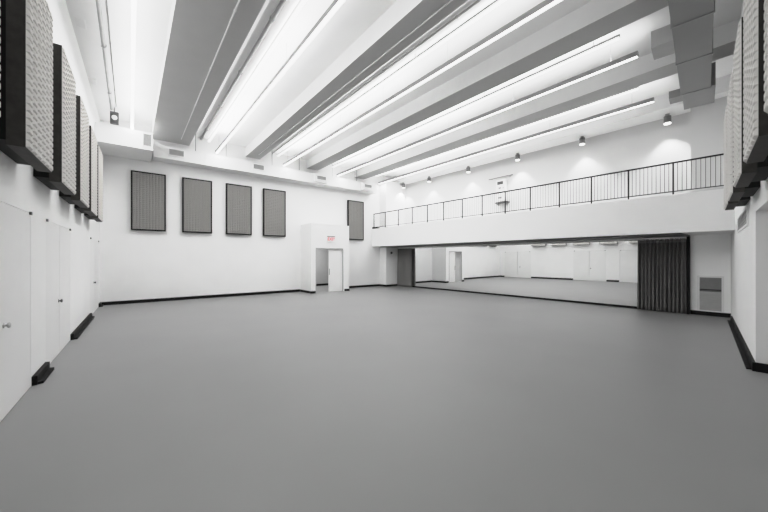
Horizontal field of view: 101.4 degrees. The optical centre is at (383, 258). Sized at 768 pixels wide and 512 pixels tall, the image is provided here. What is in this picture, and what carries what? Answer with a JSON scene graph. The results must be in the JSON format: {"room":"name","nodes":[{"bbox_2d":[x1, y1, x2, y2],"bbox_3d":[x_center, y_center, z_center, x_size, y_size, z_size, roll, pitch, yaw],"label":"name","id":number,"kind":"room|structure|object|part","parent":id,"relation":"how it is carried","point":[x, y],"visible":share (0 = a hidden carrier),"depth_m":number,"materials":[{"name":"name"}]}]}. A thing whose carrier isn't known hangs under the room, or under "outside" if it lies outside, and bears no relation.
{"room":"exercise studio","nodes":[
{"label":"exercise studio","id":0,"kind":"room"},
{"bbox_2d":[0,0,99,376],"bbox_3d":[-4.939,-1.665,4.313,0.300,6.630,16.727,0,0,-38],"label":"wall","id":1,"kind":"structure","parent":0,"point":[19,189],"depth_m":5.28,"materials":[{"name":"white paint"}]},
{"bbox_2d":[0,1,0,116],"bbox_3d":[-2.653,-1.960,1.852,0.288,1.860,1.090,0,0,-38],"label":"acoustic panel","id":2,"kind":"object","parent":1,"relation":"attached to","point":[0,1],"visible":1,"depth_m":2.33,"materials":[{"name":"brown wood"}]},
{"bbox_2d":[0,201,32,421],"bbox_3d":[-4.177,0.525,3.561,0.104,2.234,1.182,0,0,-39],"label":"door","id":3,"kind":"structure","parent":1,"relation":"in","point":[15,223],"depth_m":3.52,"materials":[{"name":"white paint"}]},
{"bbox_3d":[-3.891,0.690,3.246,0.055,0.059,0.060,0,0,-39],"label":"knob","id":4,"kind":"part","parent":3,"relation":"part of","materials":[{"name":"metal"}]},
{"bbox_2d":[0,0,52,172],"bbox_3d":[-3.751,-1.960,3.266,0.288,1.860,1.090,0,0,-38],"label":"acoustic panel","id":5,"kind":"object","parent":1,"relation":"attached to","point":[26,122],"visible":1,"depth_m":2.97,"materials":[{"name":"grey fabric"}]},
{"bbox_2d":[31,362,53,385],"bbox_3d":[-4.744,1.590,4.388,0.101,0.120,0.750,0,0,-38],"label":"baseboard","id":6,"kind":"structure","parent":1,"relation":"attached to","point":[45,370],"depth_m":4.27,"materials":[{"name":"black rubber"}]},
{"bbox_2d":[33,43,75,194],"bbox_3d":[-4.800,-1.960,4.617,0.288,1.860,1.090,0,0,-38],"label":"acoustic panel","id":7,"kind":"object","parent":1,"relation":"attached to","point":[62,178],"visible":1,"depth_m":4.31,"materials":[{"name":"grey fabric"}]},
{"bbox_3d":[-4.749,-1.960,4.656,0.120,1.860,1.090,0,0,-38],"label":"frame","id":8,"kind":"part","parent":7,"relation":"part of","materials":[{"name":"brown wood"}]},
{"bbox_2d":[46,219,62,362],"bbox_3d":[-5.348,0.525,5.085,0.101,2.234,1.030,0,0,-38],"label":"door","id":9,"kind":"structure","parent":1,"relation":"in","point":[53,300],"depth_m":5.04,"materials":[{"name":"white paint"}]},
{"bbox_2d":[60,226,70,350],"bbox_3d":[-5.996,0.525,5.895,0.070,2.234,1.030,0,0,-38],"label":"door","id":10,"kind":"structure","parent":1,"relation":"in","point":[64,232],"depth_m":5.85,"materials":[{"name":"white paint"}]},
{"bbox_2d":[59,95,88,207],"bbox_3d":[-5.830,-1.960,5.944,0.288,1.860,1.090,0,0,-38],"label":"acoustic panel","id":11,"kind":"object","parent":1,"relation":"attached to","point":[81,198],"visible":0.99,"depth_m":5.66,"materials":[{"name":"grey fabric"}]},
{"bbox_3d":[-5.780,-1.960,5.983,0.120,1.860,1.090,0,0,-38],"label":"frame","id":12,"kind":"part","parent":11,"relation":"part of","materials":[{"name":"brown wood"}]},
{"bbox_2d":[70,313,94,339],"bbox_3d":[-7.246,1.590,7.611,0.101,0.120,3.151,0,0,-38],"label":"baseboard","id":13,"kind":"structure","parent":1,"relation":"attached to","point":[78,331],"depth_m":7.18,"materials":[{"name":"black rubber"}]},
{"bbox_2d":[74,125,97,215],"bbox_3d":[-6.800,-1.960,7.192,0.288,1.860,1.090,0,0,-38],"label":"acoustic panel","id":14,"kind":"object","parent":1,"relation":"attached to","point":[92,210],"visible":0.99,"depth_m":7.03,"materials":[{"name":"grey fabric"}]},
{"bbox_3d":[-6.749,-1.960,7.231,0.120,1.860,1.090,0,0,-38],"label":"frame","id":15,"kind":"part","parent":14,"relation":"part of","materials":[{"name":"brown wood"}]},
{"bbox_2d":[90,238,95,313],"bbox_3d":[-8.614,0.525,9.290,0.101,2.234,1.118,0,0,-38],"label":"door","id":16,"kind":"structure","parent":1,"relation":"in","point":[92,241],"depth_m":9.31,"materials":[{"name":"white paint"}]},
{"bbox_2d":[84,145,102,221],"bbox_3d":[-7.708,-1.960,8.361,0.288,1.860,1.090,0,0,-38],"label":"acoustic panel","id":17,"kind":"object","parent":1,"relation":"attached to","point":[99,218],"visible":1,"depth_m":8.26,"materials":[{"name":"grey fabric"}]},
{"bbox_3d":[-7.657,-1.960,8.400,0.120,1.860,1.090,0,0,-38],"label":"frame","id":18,"kind":"part","parent":17,"relation":"part of","materials":[{"name":"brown wood"}]},
{"bbox_2d":[95,240,98,309],"bbox_3d":[-9.322,0.525,10.178,0.070,2.234,1.128,0,0,-38],"label":"door","id":19,"kind":"structure","parent":1,"relation":"in","point":[96,242],"depth_m":10.17,"materials":[{"name":"white paint"}]},
{"bbox_2d":[100,120,391,301],"bbox_3d":[-4.058,-1.665,15.930,16.300,6.630,0.250,0,0,-39],"label":"wall","id":20,"kind":"structure","parent":0,"point":[134,264],"depth_m":13.27,"materials":[{"name":"white paint"}]},
{"bbox_2d":[95,122,152,161],"bbox_3d":[-8.885,-3.940,10.812,1.461,0.580,1.643,0,0,-39],"label":"bulkhead","id":21,"kind":"object","parent":20,"relation":"attached to","point":[115,141],"visible":0.99,"depth_m":10.34,"materials":[{"name":"white paint"}]},
{"bbox_2d":[142,132,152,147],"bbox_3d":[-7.940,-3.970,10.542,0.290,0.470,0.020,0,0,-39],"label":"air register","id":22,"kind":"object","parent":21,"relation":"attached to","point":[147,138],"depth_m":10.55,"materials":[{"name":"metal"}]},
{"bbox_2d":[131,170,165,231],"bbox_3d":[-8.839,-2.130,11.814,1.050,2.180,0.143,0,0,-39],"label":"acoustic panel","id":23,"kind":"object","parent":20,"relation":"attached to","point":[148,190],"visible":1,"depth_m":11.76,"materials":[{"name":"grey fabric"}]},
{"bbox_2d":[182,177,211,233],"bbox_3d":[-7.605,-2.130,12.810,1.050,2.180,0.143,0,0,-39],"label":"acoustic panel","id":24,"kind":"object","parent":20,"relation":"attached to","point":[196,193],"visible":1,"depth_m":12.74,"materials":[{"name":"grey fabric"}]},
{"bbox_2d":[226,183,251,234],"bbox_3d":[-6.372,-2.130,13.806,1.050,2.180,0.143,0,0,-39],"label":"acoustic panel","id":25,"kind":"object","parent":20,"relation":"attached to","point":[238,197],"visible":1,"depth_m":13.74,"materials":[{"name":"grey fabric"}]},
{"bbox_2d":[102,284,396,304],"bbox_3d":[-4.394,1.590,14.734,13.325,0.120,1.188,0,0,-39],"label":"baseboard","id":26,"kind":"structure","parent":20,"relation":"attached to","point":[296,290],"depth_m":13.35,"materials":[{"name":"black rubber"}]},
{"bbox_2d":[263,188,285,236],"bbox_3d":[-5.159,-2.130,14.786,1.050,2.180,0.143,0,0,-39],"label":"acoustic panel","id":27,"kind":"object","parent":20,"relation":"attached to","point":[274,201],"visible":1,"depth_m":14.73,"materials":[{"name":"grey fabric"}]},
{"bbox_2d":[347,200,363,239],"bbox_3d":[-1.603,-2.130,17.657,1.050,2.180,0.143,0,0,-39],"label":"acoustic panel","id":28,"kind":"object","parent":20,"relation":"attached to","point":[355,209],"visible":0.98,"depth_m":17.58,"materials":[{"name":"grey fabric"}]},
{"bbox_2d":[316,249,327,283],"bbox_3d":[-4.239,0.250,17.507,5.400,2.800,2.432,0,0,-39],"label":"wall","id":29,"kind":"structure","parent":0,"point":[321,254],"depth_m":19.16,"materials":[{"name":"paint"}]},
{"bbox_2d":[300,223,348,290],"bbox_3d":[-2.978,-0.010,15.890,2.110,3.320,1.168,0,0,-39],"label":"wall","id":30,"kind":"structure","parent":0,"point":[313,236],"depth_m":15.32,"materials":[{"name":"white paint"}]},
{"bbox_2d":[316,248,342,290],"bbox_3d":[-2.664,0.570,15.421,1.530,2.160,0.056,0,0,-39],"label":"door frame","id":31,"kind":"structure","parent":30,"relation":"attached to","point":[316,248],"depth_m":15.88,"materials":[{"name":"metal"}]},
{"bbox_2d":[327,236,334,241],"bbox_3d":[-2.584,-0.960,15.412,0.403,0.280,0.070,0,0,-39],"label":"exit sign","id":32,"kind":"object","parent":30,"relation":"attached to","point":[330,238],"visible":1,"depth_m":15.41,"materials":[{"name":"white plastic"}]},
{"bbox_2d":[328,249,341,291],"bbox_3d":[-2.413,0.570,15.692,0.790,2.140,0.060,0,0,-39],"label":"door","id":33,"kind":"structure","parent":30,"relation":"in","point":[334,255],"depth_m":15.63,"materials":[{"name":"white paint"}]},
{"bbox_2d":[0,285,767,511],"bbox_3d":[0.093,1.750,10.550,16.600,0.200,20.100,0,0,-39],"label":"floor","id":34,"kind":"structure","parent":0,"point":[376,398],"depth_m":3.39,"materials":[{"name":"grey plastic"}]},
{"bbox_2d":[380,181,405,284],"bbox_3d":[0.541,-1.450,19.085,1.580,6.200,0.618,0,0,-39],"label":"wall column","id":35,"kind":"structure","parent":0,"point":[392,194],"depth_m":18.66,"materials":[{"name":"white paint"}]},
{"bbox_2d":[101,0,742,177],"bbox_3d":[1.061,-5.080,9.351,16.600,0.200,17.018,0,0,-39],"label":"ceiling","id":36,"kind":"structure","parent":0,"point":[352,18],"depth_m":8.07,"materials":[{"name":"white paint"}]},
{"bbox_2d":[65,0,110,121],"bbox_3d":[-4.696,-4.915,4.510,0.642,0.130,16.718,0,0,-39],"label":"soffit","id":37,"kind":"structure","parent":36,"relation":"attached to","point":[89,39],"depth_m":7.26,"materials":[{"name":"white paint"}]},
{"bbox_2d":[73,16,86,28],"bbox_3d":[-6.245,-4.843,6.461,0.170,0.013,0.340,0,0,-39],"label":"access hatch","id":38,"kind":"object","parent":37,"relation":"attached to","point":[79,22],"visible":1,"depth_m":6.45,"materials":[{"name":"white plastic"}]},
{"bbox_2d":[88,78,96,84],"bbox_3d":[-7.973,-4.843,8.601,0.170,0.013,0.340,0,0,-39],"label":"access hatch","id":39,"kind":"object","parent":37,"relation":"attached to","point":[92,81],"visible":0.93,"depth_m":8.59,"materials":[{"name":"white plastic"}]},
{"bbox_2d":[96,0,112,109],"bbox_3d":[-4.783,-4.880,5.167,0.112,0.112,13.050,0,0,-39],"label":"conduit","id":40,"kind":"object","parent":37,"relation":"attached to","point":[98,2],"visible":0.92,"depth_m":7.22,"materials":[{"name":"metal"}]},
{"bbox_2d":[106,0,116,106],"bbox_3d":[-4.670,-4.964,5.226,0.027,0.027,13.000,0,0,-39],"label":"conduit","id":41,"kind":"object","parent":36,"relation":"attached to","point":[106,0],"visible":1,"depth_m":7.37,"materials":[{"name":"grey metal"}]},
{"bbox_2d":[110,107,118,124],"bbox_3d":[-8.858,-4.705,10.334,0.220,0.550,0.210,0,0,-39],"label":"lamp","id":42,"kind":"object","parent":36,"relation":"attached to","point":[114,116],"visible":1,"depth_m":10.29,"materials":[{"name":"grey metal"}]},
{"bbox_2d":[130,0,136,129],"bbox_3d":[-4.798,-4.685,6.022,0.084,0.590,13.400,0,0,-39],"label":"linear pendant light","id":43,"kind":"object","parent":36,"relation":"hanging from","point":[133,2],"visible":0.87,"depth_m":6.80,"materials":[{"name":"grey metal"}]},
{"bbox_2d":[151,0,265,145],"bbox_3d":[-3.089,-4.765,5.808,1.230,0.430,16.718,0,0,-39],"label":"ceiling beam","id":44,"kind":"structure","parent":36,"relation":"attached to","point":[196,29],"depth_m":7.15,"materials":[{"name":"paint"}]},
{"bbox_2d":[181,0,240,139],"bbox_3d":[-3.428,-4.528,6.626,0.043,0.043,13.618,0,0,-39],"label":"conduit","id":45,"kind":"object","parent":44,"relation":"attached to","point":[238,2],"visible":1,"depth_m":7.06,"materials":[{"name":"white plastic"}]},
{"bbox_2d":[200,0,285,139],"bbox_3d":[-3.042,-4.918,7.381,0.107,0.107,14.308,0,0,-39],"label":"conduit","id":46,"kind":"object","parent":36,"relation":"attached to","point":[281,3],"visible":1,"depth_m":7.65,"materials":[{"name":"grey metal"}]},
{"bbox_2d":[208,0,307,141],"bbox_3d":[-3.283,-4.884,8.082,0.086,0.188,12.500,0,0,-39],"label":"light","id":47,"kind":"object","parent":36,"relation":"attached to","point":[301,3],"visible":1,"depth_m":7.53,"materials":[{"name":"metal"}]},
{"bbox_2d":[153,134,376,194],"bbox_3d":[-4.542,-4.344,14.858,10.276,1.272,0.806,0,0,-39],"label":"air duct","id":48,"kind":"object","parent":36,"relation":"hanging from","point":[161,153],"visible":0.93,"depth_m":13.75,"materials":[{"name":"white paint"}]},
{"bbox_2d":[168,147,184,157],"bbox_3d":[-7.845,-4.000,11.897,0.530,0.280,0.030,0,0,-39],"label":"air register","id":49,"kind":"object","parent":48,"relation":"attached to","point":[173,152],"depth_m":11.89,"materials":[{"name":"metal"}]},
{"bbox_2d":[253,163,264,170],"bbox_3d":[-5.495,-4.010,13.794,0.510,0.270,0.030,0,0,-39],"label":"air register","id":50,"kind":"object","parent":48,"relation":"attached to","point":[256,166],"depth_m":13.80,"materials":[{"name":"metal"}]},
{"bbox_2d":[316,175,326,180],"bbox_3d":[-3.084,-3.980,15.536,0.550,0.240,0.030,0,0,-39],"label":"air register","id":51,"kind":"object","parent":48,"relation":"attached to","point":[318,177],"depth_m":15.52,"materials":[{"name":"metal"}]},
{"bbox_2d":[364,183,371,188],"bbox_3d":[-0.875,-3.980,17.320,0.550,0.240,0.030,0,0,-39],"label":"air register","id":52,"kind":"object","parent":48,"relation":"attached to","point":[366,186],"depth_m":17.31,"materials":[{"name":"metal"}]},
{"bbox_2d":[215,0,344,153],"bbox_3d":[-2.996,-4.685,8.184,0.084,0.590,12.800,0,0,-39],"label":"linear pendant light","id":53,"kind":"object","parent":36,"relation":"hanging from","point":[334,6],"visible":1,"depth_m":7.08,"materials":[{"name":"grey metal"}]},
{"bbox_2d":[245,0,467,158],"bbox_3d":[-0.697,-4.765,7.739,0.620,0.430,16.718,0,0,-39],"label":"ceiling beam","id":54,"kind":"structure","parent":36,"relation":"attached to","point":[403,16],"depth_m":7.39,"materials":[{"name":"paint"}]},
{"bbox_2d":[259,0,452,154],"bbox_3d":[-1.180,-4.532,8.441,0.035,0.035,13.618,0,0,-39],"label":"conduit","id":55,"kind":"object","parent":54,"relation":"attached to","point":[436,12],"visible":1,"depth_m":7.24,"materials":[{"name":"white plastic"}]},
{"bbox_2d":[272,0,480,153],"bbox_3d":[-0.762,-4.940,9.222,0.064,0.064,14.308,0,0,-39],"label":"conduit","id":56,"kind":"object","parent":36,"relation":"attached to","point":[477,1],"visible":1,"depth_m":7.86,"materials":[{"name":"metal"}]},
{"bbox_2d":[277,0,505,155],"bbox_3d":[-1.050,-4.884,9.885,0.086,0.188,12.500,0,0,-39],"label":"light","id":57,"kind":"object","parent":36,"relation":"attached to","point":[496,3],"visible":1,"depth_m":7.68,"materials":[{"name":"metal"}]},
{"bbox_2d":[283,0,561,165],"bbox_3d":[-0.763,-4.685,9.987,0.084,0.590,12.800,0,0,-39],"label":"linear pendant light","id":58,"kind":"object","parent":36,"relation":"hanging from","point":[546,4],"visible":1,"depth_m":7.21,"materials":[{"name":"grey metal"}]},
{"bbox_2d":[333,34,619,167],"bbox_3d":[1.207,-4.884,11.706,0.086,0.188,12.500,0,0,-39],"label":"light","id":59,"kind":"object","parent":36,"relation":"attached to","point":[617,37],"visible":0.98,"depth_m":8.92,"materials":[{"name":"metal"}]},
{"bbox_2d":[307,0,667,170],"bbox_3d":[1.575,-4.765,9.574,0.600,0.430,16.718,0,0,-39],"label":"ceiling beam","id":60,"kind":"structure","parent":36,"relation":"attached to","point":[595,19],"depth_m":7.55,"materials":[{"name":"paint"}]},
{"bbox_2d":[651,0,715,109],"bbox_3d":[5.576,-4.230,5.831,7.138,0.640,0.880,0,0,-45],"label":"air duct","id":61,"kind":"object","parent":60,"relation":"hanging from","point":[688,35],"visible":1,"depth_m":5.86,"materials":[{"name":"metal"}]},
{"bbox_2d":[336,50,638,175],"bbox_3d":[1.508,-4.685,11.822,0.084,0.590,12.800,0,0,-39],"label":"linear pendant light","id":62,"kind":"object","parent":36,"relation":"hanging from","point":[634,55],"visible":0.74,"depth_m":8.97,"materials":[{"name":"grey metal"}]},
{"bbox_2d":[376,86,638,176],"bbox_3d":[3.369,-4.884,13.645,0.086,0.188,12.200,0,0,-39],"label":"light","id":63,"kind":"object","parent":36,"relation":"attached to","point":[635,88],"visible":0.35,"depth_m":11.35,"materials":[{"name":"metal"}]},
{"bbox_2d":[378,97,653,183],"bbox_3d":[3.624,-4.685,13.690,0.084,0.590,12.550,0,0,-39],"label":"linear pendant light","id":64,"kind":"object","parent":36,"relation":"hanging from","point":[650,100],"visible":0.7,"depth_m":11.25,"materials":[{"name":"grey metal"}]},
{"bbox_2d":[355,18,739,178],"bbox_3d":[3.836,-4.765,11.399,0.630,0.430,16.718,0,0,-39],"label":"ceiling beam","id":65,"kind":"structure","parent":36,"relation":"attached to","point":[643,70],"depth_m":9.34,"materials":[{"name":"paint"}]},
{"bbox_2d":[392,74,730,183],"bbox_3d":[6.454,-4.765,13.512,1.780,0.430,16.718,0,0,-39],"label":"soffit","id":66,"kind":"structure","parent":36,"relation":"attached to","point":[654,111],"depth_m":11.54,"materials":[{"name":"white paint"}]},
{"bbox_2d":[515,153,519,160],"bbox_3d":[5.782,-4.390,13.601,0.186,0.320,0.186,0,0,-39],"label":"ceiling spotlight","id":67,"kind":"object","parent":66,"relation":"attached to","point":[517,156],"visible":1,"depth_m":13.54,"materials":[{"name":"metal"}]},
{"bbox_2d":[579,136,584,145],"bbox_3d":[7.388,-4.390,11.723,0.186,0.320,0.186,0,0,-39],"label":"ceiling spotlight","id":68,"kind":"object","parent":66,"relation":"attached to","point":[582,138],"visible":1,"depth_m":11.66,"materials":[{"name":"metal"}]},
{"bbox_2d":[663,113,670,124],"bbox_3d":[8.935,-4.390,9.913,0.186,0.320,0.186,0,0,-39],"label":"ceiling spotlight","id":69,"kind":"object","parent":66,"relation":"attached to","point":[667,118],"visible":1,"depth_m":9.86,"materials":[{"name":"metal"}]},
{"bbox_2d":[398,235,690,309],"bbox_3d":[5.821,0.350,13.901,0.811,2.600,15.347,0,0,-41],"label":"wall","id":70,"kind":"structure","parent":0,"point":[690,235],"depth_m":9.39,"materials":[{"name":"white paint"}]},
{"bbox_2d":[399,237,689,313],"bbox_3d":[4.973,0.501,14.115,0.180,2.298,12.606,0,0,-41],"label":"wall mirror","id":71,"kind":"object","parent":70,"relation":"attached to","point":[604,273],"visible":0.64,"depth_m":12.58,"materials":[{"name":"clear mirror"}]},
{"bbox_3d":[9.049,0.501,9.347,0.182,2.298,0.055,0,0,-39],"label":"trim","id":72,"kind":"part","parent":71,"relation":"part of","materials":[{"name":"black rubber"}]},
{"bbox_2d":[406,112,690,224],"bbox_3d":[6.020,-2.965,14.062,0.300,4.030,15.332,0,0,-41],"label":"wall","id":73,"kind":"structure","parent":0,"point":[652,143],"depth_m":12.21,"materials":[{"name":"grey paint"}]},
{"bbox_2d":[495,193,506,201],"bbox_3d":[5.375,-2.800,14.452,0.150,0.380,0.480,0,0,-41],"label":"control box","id":74,"kind":"object","parent":73,"relation":"attached to","point":[501,195],"visible":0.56,"depth_m":14.36,"materials":[{"name":"white plastic"}]},
{"bbox_2d":[496,179,506,191],"bbox_3d":[5.388,-3.340,14.437,0.150,0.540,0.480,0,0,-41],"label":"control box","id":75,"kind":"object","parent":73,"relation":"attached to","point":[501,185],"visible":0.92,"depth_m":14.36,"materials":[{"name":"white plastic"}]},
{"bbox_2d":[372,189,734,246],"bbox_3d":[4.829,-1.215,13.615,2.091,1.040,14.582,0,0,-41],"label":"balcony","id":76,"kind":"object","parent":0,"point":[700,212],"depth_m":10.03,"materials":[{"name":"white paint"}]},
{"bbox_2d":[380,233,689,247],"bbox_3d":[4.448,-0.672,13.706,1.430,0.044,12.665,0,0,-41],"label":"soffit","id":77,"kind":"structure","parent":76,"relation":"attached to","point":[664,234],"depth_m":11.10,"materials":[{"name":"paint"}]},
{"bbox_2d":[400,237,685,248],"bbox_3d":[4.890,-0.617,14.089,0.040,0.062,12.526,0,0,-41],"label":"track","id":78,"kind":"object","parent":77,"relation":"attached to","point":[664,238],"visible":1,"depth_m":11.74,"materials":[{"name":"black metal"}]},
{"bbox_2d":[397,248,411,286],"bbox_3d":[1.215,0.524,18.399,0.167,2.212,1.145,0,0,-41],"label":"curtain","id":79,"kind":"object","parent":78,"relation":"hanging from","point":[404,267],"visible":1,"depth_m":18.36,"materials":[{"name":"grey fabric"}]},
{"bbox_2d":[637,239,686,313],"bbox_3d":[8.588,0.524,9.761,0.185,2.212,1.169,0,0,-40],"label":"curtain","id":80,"kind":"object","parent":78,"relation":"hanging from","point":[661,272],"visible":1,"depth_m":9.73,"materials":[{"name":"fabric"}]},
{"bbox_2d":[374,153,723,227],"bbox_3d":[3.956,-2.176,13.104,0.044,0.883,14.027,0,0,-41],"label":"balcony railing","id":81,"kind":"object","parent":76,"relation":"on","point":[710,156],"visible":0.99,"depth_m":10.71,"materials":[{"name":"black metal"}]},
{"bbox_3d":[3.956,-1.820,13.104,0.028,0.022,14.026,0,0,-41],"label":"rail","id":82,"kind":"part","parent":81,"relation":"part of","materials":[{"name":"black metal"}]},
{"bbox_3d":[7.856,-2.159,8.541,0.032,0.847,0.032,0,0,-39],"label":"post","id":83,"kind":"part","parent":81,"relation":"part of","materials":[{"name":"black metal"}]},
{"bbox_2d":[691,96,730,312],"bbox_3d":[9.777,-1.450,9.019,0.579,6.200,1.350,0,0,-39],"label":"wall","id":84,"kind":"structure","parent":0,"point":[707,121],"depth_m":9.06,"materials":[{"name":"grey paint"}]},
{"bbox_2d":[690,310,730,317],"bbox_3d":[9.419,1.590,8.999,0.030,0.120,0.931,0,0,-41],"label":"baseboard","id":85,"kind":"structure","parent":84,"relation":"attached to","point":[717,314],"depth_m":9.03,"materials":[{"name":"black rubber"}]},
{"bbox_2d":[697,275,723,312],"bbox_3d":[9.386,1.025,9.043,0.024,1.050,0.540,0,0,-41],"label":"air vent","id":86,"kind":"object","parent":84,"relation":"in","point":[710,289],"visible":1,"depth_m":9.04,"materials":[{"name":"grey metal"}]},
{"bbox_2d":[731,1,767,363],"bbox_3d":[5.134,-1.665,3.599,15.400,6.630,1.000,0,0,-45],"label":"wall","id":87,"kind":"structure","parent":0,"point":[749,247],"depth_m":4.80,"materials":[{"name":"white paint"}]},
{"bbox_2d":[724,106,749,209],"bbox_3d":[6.173,-1.750,5.514,0.980,1.680,0.268,0,0,-45],"label":"acoustic panel","id":88,"kind":"object","parent":87,"relation":"attached to","point":[743,201],"visible":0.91,"depth_m":5.42,"materials":[{"name":"grey fabric"}]},
{"bbox_3d":[6.131,-1.750,5.556,0.980,1.680,0.110,0,0,-45],"label":"frame","id":89,"kind":"part","parent":88,"relation":"part of","materials":[{"name":"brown wood"}]},
{"bbox_2d":[737,205,748,232],"bbox_3d":[6.918,-0.730,6.074,2.080,0.340,0.026,0,0,-45],"label":"air vent","id":90,"kind":"object","parent":87,"relation":"in","point":[743,218],"visible":1,"depth_m":5.89,"materials":[{"name":"grey metal"}]},
{"bbox_2d":[727,73,759,201],"bbox_3d":[5.271,-1.750,4.626,0.980,1.680,0.268,0,0,-45],"label":"acoustic panel","id":91,"kind":"object","parent":87,"relation":"attached to","point":[734,194],"visible":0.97,"depth_m":4.44,"materials":[{"name":"grey fabric"}]},
{"bbox_3d":[5.229,-1.750,4.668,0.980,1.680,0.110,0,0,-45],"label":"frame","id":92,"kind":"part","parent":91,"relation":"part of","materials":[{"name":"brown wood"}]},
{"bbox_2d":[727,316,767,373],"bbox_3d":[7.242,1.585,6.415,0.922,0.130,5.378,0,0,36],"label":"baseboard","id":93,"kind":"structure","parent":87,"relation":"attached to","point":[749,362],"depth_m":5.31,"materials":[{"name":"black rubber"}]},
{"bbox_2d":[733,17,767,187],"bbox_3d":[4.268,-1.750,3.639,0.980,1.680,0.268,0,0,-45],"label":"acoustic panel","id":94,"kind":"object","parent":87,"relation":"attached to","point":[744,174],"visible":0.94,"depth_m":3.44,"materials":[{"name":"grey fabric"}]},
{"bbox_3d":[4.227,-1.750,3.681,0.980,1.680,0.110,0,0,-45],"label":"frame","id":95,"kind":"part","parent":94,"relation":"part of","materials":[{"name":"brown wood"}]},
{"bbox_2d":[743,0,767,163],"bbox_3d":[3.216,-1.750,2.602,0.980,1.680,0.268,0,0,-45],"label":"acoustic panel","id":96,"kind":"object","parent":87,"relation":"attached to","point":[755,125],"visible":1,"depth_m":2.47,"materials":[{"name":"grey fabric"}]},
{"bbox_2d":[764,0,767,112],"bbox_3d":[2.177,-1.750,1.580,0.980,1.680,0.268,0,0,-45],"label":"acoustic panel","id":97,"kind":"object","parent":87,"relation":"attached to","point":[765,1],"visible":1,"depth_m":1.93,"materials":[{"name":"grey fabric"}]}
]}

